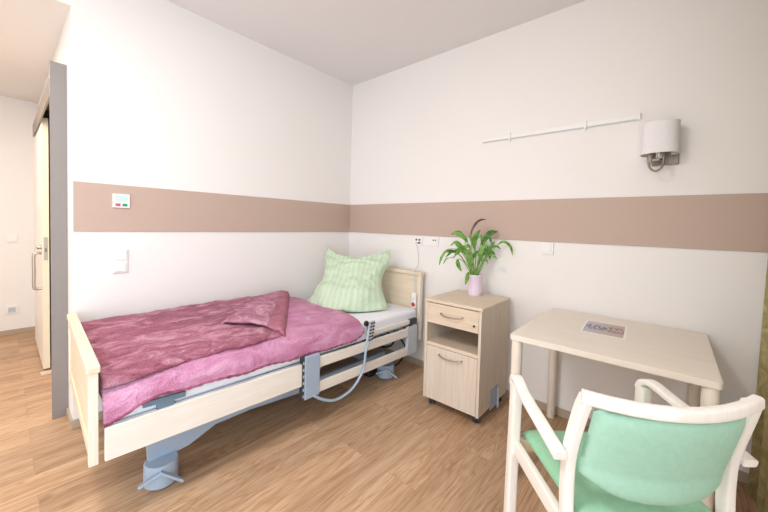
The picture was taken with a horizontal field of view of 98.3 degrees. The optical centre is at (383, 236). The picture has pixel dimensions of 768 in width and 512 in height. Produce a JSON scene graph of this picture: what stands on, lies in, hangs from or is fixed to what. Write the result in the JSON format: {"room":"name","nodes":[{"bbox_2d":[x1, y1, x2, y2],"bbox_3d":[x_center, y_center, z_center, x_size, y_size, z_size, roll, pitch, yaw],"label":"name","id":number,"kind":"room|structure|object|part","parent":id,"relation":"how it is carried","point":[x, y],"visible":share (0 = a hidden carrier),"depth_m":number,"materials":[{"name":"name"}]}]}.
{"room":"care facility","nodes":[
{"label":"care facility","id":0,"kind":"room"},
{"bbox_2d":[0,96,37,330],"bbox_3d":[-4.749,-0.199,2.823,0.150,2.540,2.758,3,3,41],"label":"wall","id":1,"kind":"structure","parent":0,"point":[17,116],"depth_m":3.60,"materials":[{"name":"white paint"}]},
{"bbox_2d":[6,305,17,313],"bbox_3d":[-4.026,0.792,3.594,0.016,0.085,0.085,3,3,41],"label":"wall socket","id":2,"kind":"object","parent":1,"relation":"attached to","point":[9,309],"visible":1,"depth_m":3.59,"materials":[{"name":"white plastic"}]},
{"bbox_2d":[8,307,15,312],"bbox_3d":[-4.022,0.793,3.591,0.004,0.056,0.056,3,3,41],"label":"outlet","id":3,"kind":"object","parent":2,"relation":"attached to","point":[10,309],"depth_m":3.59,"materials":[{"name":"grey plastic"}]},
{"bbox_2d":[6,235,17,241],"bbox_3d":[-4.000,0.023,3.571,0.018,0.080,0.082,3,3,41],"label":"light switch","id":4,"kind":"object","parent":1,"relation":"attached to","point":[9,238],"visible":1,"depth_m":3.57,"materials":[{"name":"white plastic"}]},
{"bbox_2d":[0,326,34,335],"bbox_3d":[-4.759,1.046,2.767,0.014,0.055,2.638,3,3,41],"label":"baseboard","id":5,"kind":"structure","parent":1,"relation":"attached to","point":[26,329],"depth_m":3.63,"materials":[{"name":"beige paint"}]},
{"bbox_2d":[0,0,66,102],"bbox_3d":[-3.011,-1.474,2.817,2.670,0.100,5.050,3,3,41],"label":"ceiling","id":6,"kind":"structure","parent":0,"point":[30,32],"depth_m":2.43,"materials":[{"name":"white paint"}]},
{"bbox_2d":[38,14,69,409],"bbox_3d":[-2.877,-0.154,2.944,2.520,2.540,0.120,3,3,41],"label":"wall","id":7,"kind":"structure","parent":0,"point":[61,52],"depth_m":2.16,"materials":[{"name":"white paint"}]},
{"bbox_2d":[32,110,49,368],"bbox_3d":[-3.182,0.014,3.042,1.026,2.132,0.100,3,3,41],"label":"door","id":8,"kind":"structure","parent":7,"relation":"in","point":[40,257],"depth_m":2.75,"materials":[{"name":"laminate"}]},
{"bbox_3d":[-2.865,0.287,2.742,0.022,0.320,0.059,3,3,41],"label":"handle","id":9,"kind":"part","parent":8,"relation":"part of","materials":[{"name":"metal"}]},
{"bbox_3d":[-2.780,0.102,2.731,0.003,0.190,0.022,3,3,41],"label":"lock plate","id":10,"kind":"part","parent":8,"relation":"part of","materials":[{"name":"metal"}]},
{"bbox_2d":[33,79,49,136],"bbox_3d":[-2.694,-0.977,2.648,1.714,0.115,0.074,3,3,41],"label":"trim","id":11,"kind":"structure","parent":7,"relation":"attached to","point":[44,104],"depth_m":2.52,"materials":[{"name":"beige wood"}]},
{"bbox_2d":[40,369,51,374],"bbox_3d":[-2.782,1.121,2.740,0.060,0.012,0.070,3,3,41],"label":"trim","id":12,"kind":"structure","parent":7,"relation":"attached to","point":[47,371],"depth_m":2.73,"materials":[{"name":"beige wood"}]},
{"bbox_2d":[49,60,68,419],"bbox_3d":[-2.065,0.042,2.111,0.024,2.250,0.076,3,3,41],"label":"trim","id":13,"kind":"structure","parent":7,"relation":"attached to","point":[58,230],"depth_m":2.10,"materials":[{"name":"grey metal"}]},
{"bbox_2d":[66,408,72,428],"bbox_3d":[-1.980,1.143,2.092,0.200,0.055,0.012,3,3,41],"label":"baseboard","id":14,"kind":"structure","parent":7,"relation":"attached to","point":[68,413],"depth_m":2.08,"materials":[{"name":"beige paint"}]},
{"bbox_2d":[29,0,352,419],"bbox_3d":[-2.036,-0.229,1.885,0.130,2.809,4.900,3,3,41],"label":"wall","id":15,"kind":"structure","parent":0,"point":[162,94],"depth_m":2.46,"materials":[{"name":"white paint"}]},
{"bbox_2d":[71,411,102,429],"bbox_3d":[-1.162,1.138,2.871,0.014,0.055,2.260,3,3,41],"label":"baseboard","id":16,"kind":"structure","parent":15,"relation":"attached to","point":[75,423],"depth_m":2.04,"materials":[{"name":"beige paint"}]},
{"bbox_2d":[112,249,127,272],"bbox_3d":[-1.718,0.161,2.162,0.020,0.152,0.082,3,3,41],"label":"rocker switch","id":17,"kind":"object","parent":15,"relation":"attached to","point":[119,256],"visible":1,"depth_m":2.15,"materials":[{"name":"white plastic"}]},
{"bbox_2d":[112,193,129,207],"bbox_3d":[-1.699,-0.230,2.148,0.014,0.088,0.088,3,3,41],"label":"nurse call panel","id":18,"kind":"object","parent":15,"relation":"attached to","point":[118,200],"visible":1,"depth_m":2.14,"materials":[{"name":"white plastic"}]},
{"bbox_2d":[73,181,349,231],"bbox_3d":[-1.118,-0.191,2.838,0.010,0.299,2.258,3,3,41],"label":"trim","id":19,"kind":"structure","parent":15,"relation":"attached to","point":[151,209],"depth_m":2.50,"materials":[{"name":"beige paint"}]},
{"bbox_2d":[167,0,585,85],"bbox_3d":[-0.684,-1.612,0.794,3.480,0.100,5.050,3,3,41],"label":"ceiling","id":20,"kind":"structure","parent":0,"point":[353,42],"depth_m":2.52,"materials":[{"name":"white paint"}]},
{"bbox_3d":[0.558,-1.479,-0.065,0.050,0.039,4.380,3,3,41],"label":"trim","id":21,"kind":"structure","parent":20,"relation":"attached to","visible":0},
{"bbox_2d":[748,260,767,511],"bbox_3d":[1.660,-0.098,1.316,0.131,2.758,0.853,3,3,41],"label":"curtain","id":22,"kind":"object","parent":21,"relation":"hanging from","point":[758,476],"visible":1,"depth_m":1.60,"materials":[{"name":"yellow fabric"}]},
{"bbox_2d":[0,331,756,511],"bbox_3d":[-1.769,1.238,1.768,6.150,0.100,5.050,3,3,41],"label":"floor","id":23,"kind":"structure","parent":0,"point":[382,446],"depth_m":1.81,"materials":[{"name":"brown wood"}]},
{"bbox_2d":[67,267,424,490],"bbox_3d":[-0.778,0.748,2.474,1.062,0.883,2.287,3,3,41],"label":"bed","id":24,"kind":"object","parent":23,"relation":"on","point":[165,429],"visible":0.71,"depth_m":1.70,"materials":[{"name":"brown wood"}]},
{"bbox_3d":[-1.858,0.673,1.979,0.033,0.370,0.031,3,3,41],"label":"post","id":25,"kind":"part","parent":24,"relation":"part of","materials":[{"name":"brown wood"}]},
{"bbox_3d":[-1.501,0.681,1.644,0.970,0.345,0.018,3,3,43],"label":"footboard","id":26,"kind":"part","parent":24,"relation":"part of","materials":[{"name":"brown wood"}]},
{"bbox_3d":[-1.496,0.496,1.636,1.030,0.030,0.042,3,3,43],"label":"rail","id":27,"kind":"part","parent":24,"relation":"part of","materials":[{"name":"brown wood"}]},
{"bbox_3d":[-1.142,0.715,1.304,0.032,0.370,0.031,3,3,41],"label":"post","id":28,"kind":"part","parent":24,"relation":"part of","materials":[{"name":"brown wood"}]},
{"bbox_3d":[-0.806,0.836,1.674,0.020,0.162,0.933,3,3,41],"label":"panel","id":29,"kind":"part","parent":24,"relation":"part of","materials":[{"name":"brown wood"}]},
{"bbox_2d":[98,300,415,418],"bbox_3d":[-0.761,0.692,2.477,0.948,0.157,2.143,3,3,41],"label":"mattress","id":30,"kind":"object","parent":24,"relation":"on","point":[393,314],"visible":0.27,"depth_m":2.41,"materials":[{"name":"white fabric"}]},
{"bbox_2d":[81,291,364,427],"bbox_3d":[-0.960,0.613,2.235,1.020,0.241,1.593,3,3,41],"label":"blanket","id":31,"kind":"object","parent":30,"relation":"on","point":[142,358],"visible":0.98,"depth_m":1.85,"materials":[{"name":"pink fabric"}]},
{"bbox_2d":[308,248,390,311],"bbox_3d":[-0.307,0.367,2.954,0.716,0.497,0.521,2,2,18],"label":"pillow","id":32,"kind":"object","parent":30,"relation":"on","point":[348,284],"visible":0.99,"depth_m":2.88,"materials":[{"name":"green fabric"}]},
{"bbox_3d":[-0.456,0.867,2.072,0.038,0.266,0.113,3,3,41],"label":"guard post","id":33,"kind":"part","parent":24,"relation":"part of","materials":[{"name":"grey metal"}]},
{"bbox_2d":[313,320,374,401],"bbox_3d":[-0.256,0.854,2.271,0.036,0.483,0.553,3,3,39],"label":"remote","id":34,"kind":"object","parent":24,"relation":"hanging from","point":[370,325],"visible":1,"depth_m":2.39,"materials":[{"name":"grey plastic"}]},
{"bbox_3d":[-0.274,0.933,2.253,0.024,0.326,0.502,3,3,41],"label":"cord","id":35,"kind":"part","parent":34,"relation":"part of","materials":[{"name":"grey plastic"}]},
{"bbox_3d":[-0.111,0.970,2.483,0.020,0.096,0.968,3,3,41],"label":"guard rail","id":36,"kind":"part","parent":24,"relation":"part of","materials":[{"name":"brown wood"}]},
{"bbox_3d":[-0.107,0.809,2.478,0.020,0.098,0.968,3,3,41],"label":"guard rail","id":37,"kind":"part","parent":24,"relation":"part of","materials":[{"name":"brown wood"}]},
{"bbox_3d":[-0.050,0.590,3.318,0.960,0.520,0.025,3,3,41],"label":"headboard","id":38,"kind":"part","parent":24,"relation":"part of","materials":[{"name":"brown wood"}]},
{"bbox_3d":[-0.040,0.314,3.303,1.030,0.033,0.060,3,3,41],"label":"rail","id":39,"kind":"part","parent":24,"relation":"part of","materials":[{"name":"brown wood"}]},
{"bbox_3d":[0.319,0.638,2.993,0.034,0.585,0.040,3,3,41],"label":"post","id":40,"kind":"part","parent":24,"relation":"part of","materials":[{"name":"brown wood"}]},
{"bbox_2d":[363,368,376,376],"bbox_3d":[-0.117,1.168,2.896,0.120,0.050,0.160,3,3,41],"label":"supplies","id":41,"kind":"object","parent":23,"relation":"on","point":[371,373],"visible":0.27,"depth_m":2.83,"materials":[{"name":"black plastic"}]},
{"bbox_2d":[423,289,510,422],"bbox_3d":[0.604,0.838,2.433,0.448,0.779,0.521,3,3,41],"label":"nightstand","id":42,"kind":"object","parent":23,"relation":"on","point":[466,346],"visible":1,"depth_m":2.29,"materials":[{"name":"brown wood"}]},
{"bbox_3d":[0.443,0.831,2.250,0.184,0.022,0.034,3,3,41],"label":"handle","id":43,"kind":"part","parent":42,"relation":"part of","materials":[{"name":"metal"}]},
{"bbox_3d":[0.454,0.972,2.273,0.385,0.378,0.017,3,3,41],"label":"door","id":44,"kind":"part","parent":42,"relation":"part of","materials":[{"name":"brown wood"}]},
{"bbox_3d":[0.450,0.541,2.240,0.174,0.022,0.034,3,3,41],"label":"handle","id":45,"kind":"part","parent":42,"relation":"part of","materials":[{"name":"metal"}]},
{"bbox_2d":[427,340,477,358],"bbox_3d":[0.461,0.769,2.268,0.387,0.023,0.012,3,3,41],"label":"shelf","id":46,"kind":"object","parent":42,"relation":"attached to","point":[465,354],"depth_m":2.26,"materials":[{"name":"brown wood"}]},
{"bbox_2d":[429,328,477,354],"bbox_3d":[0.613,0.766,2.446,0.388,0.018,0.456,3,3,41],"label":"shelf","id":47,"kind":"object","parent":42,"relation":"attached to","point":[454,341],"depth_m":2.38,"materials":[{"name":"brown wood"}]},
{"bbox_3d":[0.465,0.548,2.259,0.385,0.140,0.017,3,3,41],"label":"drawer","id":48,"kind":"part","parent":42,"relation":"part of","materials":[{"name":"brown wood"}]},
{"bbox_2d":[468,273,482,295],"bbox_3d":[0.695,0.368,2.539,0.120,0.158,0.120,3,3,41],"label":"pot","id":49,"kind":"object","parent":42,"relation":"on","point":[475,279],"depth_m":2.49,"materials":[{"name":"pink ceramic"}]},
{"bbox_2d":[439,219,512,295],"bbox_3d":[0.686,0.155,2.538,0.555,0.582,0.256,2,2,0],"label":"peace lily","id":50,"kind":"object","parent":42,"relation":"on","point":[474,279],"visible":1,"depth_m":2.50,"materials":[{"name":"green plant"}]},
{"bbox_3d":[0.768,1.121,2.321,0.004,0.140,0.140,3,3,41],"label":"plate","id":51,"kind":"part","parent":42,"relation":"part of","materials":[{"name":"grey metal"}]},
{"bbox_2d":[510,308,723,511],"bbox_3d":[1.194,0.891,1.777,0.780,0.750,0.805,3,3,41],"label":"square table","id":52,"kind":"object","parent":23,"relation":"on","point":[682,355],"visible":0.73,"depth_m":1.63,"materials":[{"name":"brown wood"}]},
{"bbox_3d":[0.682,0.893,1.734,0.052,0.722,0.052,3,3,41],"label":"leg","id":53,"kind":"part","parent":52,"relation":"part of","materials":[{"name":"brown wood"}]},
{"bbox_3d":[1.163,0.887,2.287,0.052,0.722,0.052,3,3,41],"label":"leg","id":54,"kind":"part","parent":52,"relation":"part of","materials":[{"name":"brown wood"}]},
{"bbox_2d":[580,320,627,338],"bbox_3d":[1.223,0.513,1.845,0.200,0.002,0.280,3,3,38],"label":"print","id":55,"kind":"object","parent":52,"relation":"on","point":[611,330],"visible":1,"depth_m":1.83,"materials":[{"name":"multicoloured paper"}]},
{"bbox_3d":[1.703,0.917,1.818,0.052,0.722,0.052,3,3,41],"label":"leg","id":56,"kind":"part","parent":52,"relation":"part of","materials":[{"name":"brown wood"}]},
{"bbox_3d":[1.222,0.923,1.265,0.052,0.722,0.052,3,3,41],"label":"leg","id":57,"kind":"part","parent":52,"relation":"part of","materials":[{"name":"brown wood"}]},
{"bbox_2d":[503,374,764,511],"bbox_3d":[0.768,0.849,1.110,0.576,0.865,0.524,2,2,1],"label":"armchair","id":58,"kind":"object","parent":23,"relation":"on","point":[642,456],"visible":1,"depth_m":0.91,"materials":[{"name":"green fabric"}]},
{"bbox_3d":[0.520,0.920,1.345,0.036,0.686,0.068,2,2,1],"label":"leg","id":59,"kind":"part","parent":58,"relation":"part of","materials":[{"name":"white wood"}]},
{"bbox_3d":[0.772,0.845,1.338,0.480,0.050,0.024,2,2,1],"label":"rail","id":60,"kind":"part","parent":58,"relation":"part of","materials":[{"name":"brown wood"}]},
{"bbox_3d":[0.532,0.850,1.156,0.024,0.065,0.372,1,2,-2],"label":"rail","id":61,"kind":"part","parent":58,"relation":"part of","materials":[{"name":"white wood"}]},
{"bbox_3d":[0.512,0.591,1.151,0.051,0.084,0.414,2,2,3],"label":"armrest","id":62,"kind":"part","parent":58,"relation":"part of","materials":[{"name":"white wood"}]},
{"bbox_3d":[0.539,0.857,0.941,0.038,0.849,0.125,2,2,1],"label":"leg","id":63,"kind":"part","parent":58,"relation":"part of","materials":[{"name":"white wood"}]},
{"bbox_2d":[521,430,711,511],"bbox_3d":[0.770,0.803,1.145,0.424,0.050,0.420,2,2,1],"label":"seat cushion","id":64,"kind":"object","parent":58,"relation":"on","point":[588,497],"depth_m":1.01,"materials":[{"name":"green fabric"}]},
{"bbox_3d":[1.020,0.934,1.336,0.036,0.686,0.068,2,2,1],"label":"leg","id":65,"kind":"part","parent":58,"relation":"part of","materials":[{"name":"white wood"}]},
{"bbox_3d":[0.774,0.449,0.875,0.485,0.049,0.082,2,2,1],"label":"rail","id":66,"kind":"part","parent":58,"relation":"part of","materials":[{"name":"white wood"}]},
{"bbox_3d":[1.038,0.605,1.141,0.051,0.084,0.414,1,2,-1],"label":"armrest","id":67,"kind":"part","parent":58,"relation":"part of","materials":[{"name":"white wood"}]},
{"bbox_3d":[0.989,0.869,0.933,0.038,0.849,0.125,2,2,1],"label":"leg","id":68,"kind":"part","parent":58,"relation":"part of","materials":[{"name":"white wood"}]},
{"bbox_2d":[349,0,767,472],"bbox_3d":[0.876,-0.180,2.700,3.500,2.809,0.150,3,3,41],"label":"wall","id":69,"kind":"structure","parent":0,"point":[419,129],"depth_m":2.18,"materials":[{"name":"white paint"}]},
{"bbox_2d":[414,236,422,245],"bbox_3d":[0.317,0.044,3.079,0.085,0.085,0.016,3,3,41],"label":"socket","id":70,"kind":"object","parent":69,"relation":"attached to","point":[417,240],"visible":1,"depth_m":3.08,"materials":[{"name":"white plastic"}]},
{"bbox_2d":[411,247,418,307],"bbox_3d":[0.292,0.355,3.018,0.047,0.575,0.142,2,2,20],"label":"nurse call","id":71,"kind":"object","parent":70,"relation":"hanging from","point":[414,295],"visible":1,"depth_m":2.97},
{"bbox_3d":[0.298,0.286,3.026,0.029,0.437,0.125,2,2,11],"label":"cord","id":72,"kind":"part","parent":71,"relation":"part of","materials":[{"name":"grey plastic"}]},
{"bbox_2d":[424,237,438,246],"bbox_3d":[0.426,0.045,2.983,0.150,0.082,0.016,3,3,41],"label":"wall socket","id":73,"kind":"object","parent":69,"relation":"attached to","point":[428,241],"visible":1,"depth_m":2.98,"materials":[{"name":"white plastic"}]},
{"bbox_2d":[425,238,430,244],"bbox_3d":[0.395,0.044,3.003,0.058,0.060,0.005,3,3,41],"label":"outlet","id":74,"kind":"object","parent":73,"relation":"attached to","point":[427,240],"depth_m":3.00,"materials":[{"name":"white paint"}]},
{"bbox_2d":[432,238,437,244],"bbox_3d":[0.451,0.047,2.955,0.058,0.060,0.005,3,3,41],"label":"outlet","id":75,"kind":"object","parent":73,"relation":"attached to","point":[434,240],"depth_m":2.95,"materials":[{"name":"white paint"}]},
{"bbox_2d":[541,242,553,254],"bbox_3d":[1.154,0.085,2.350,0.080,0.085,0.019,3,3,41],"label":"light switch","id":76,"kind":"object","parent":69,"relation":"attached to","point":[546,247],"visible":1,"depth_m":2.34,"materials":[{"name":"white plastic"}]},
{"bbox_2d":[362,341,748,483],"bbox_3d":[0.786,1.197,2.686,3.200,0.055,0.014,3,3,41],"label":"baseboard","id":77,"kind":"structure","parent":69,"relation":"attached to","point":[743,477],"depth_m":2.37,"materials":[{"name":"beige paint"}]},
{"bbox_2d":[349,193,767,251],"bbox_3d":[0.826,-0.132,2.638,3.190,0.299,0.010,3,3,41],"label":"trim","id":78,"kind":"structure","parent":69,"relation":"attached to","point":[731,222],"depth_m":2.15,"materials":[{"name":"beige paint"}]},
{"bbox_2d":[483,113,640,142],"bbox_3d":[1.168,-0.740,2.328,1.000,0.060,0.020,3,3,41],"label":"rail","id":79,"kind":"object","parent":69,"relation":"attached to","point":[585,125],"visible":1,"depth_m":2.25,"materials":[{"name":"white metal"}]},
{"bbox_2d":[640,119,680,171],"bbox_3d":[1.573,-0.504,1.894,0.175,0.280,0.148,3,3,41],"label":"wall lamp","id":80,"kind":"object","parent":69,"relation":"attached to","point":[660,141],"visible":1,"depth_m":1.85,"materials":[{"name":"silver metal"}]},
{"bbox_3d":[1.568,-0.453,1.914,0.070,0.075,0.095,3,3,41],"label":"bracket arm","id":81,"kind":"part","parent":80,"relation":"part of","materials":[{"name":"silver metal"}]},
{"bbox_3d":[1.633,-0.454,1.928,0.120,0.080,0.018,3,3,41],"label":"wall plate","id":82,"kind":"part","parent":80,"relation":"part of","materials":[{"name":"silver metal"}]}
]}

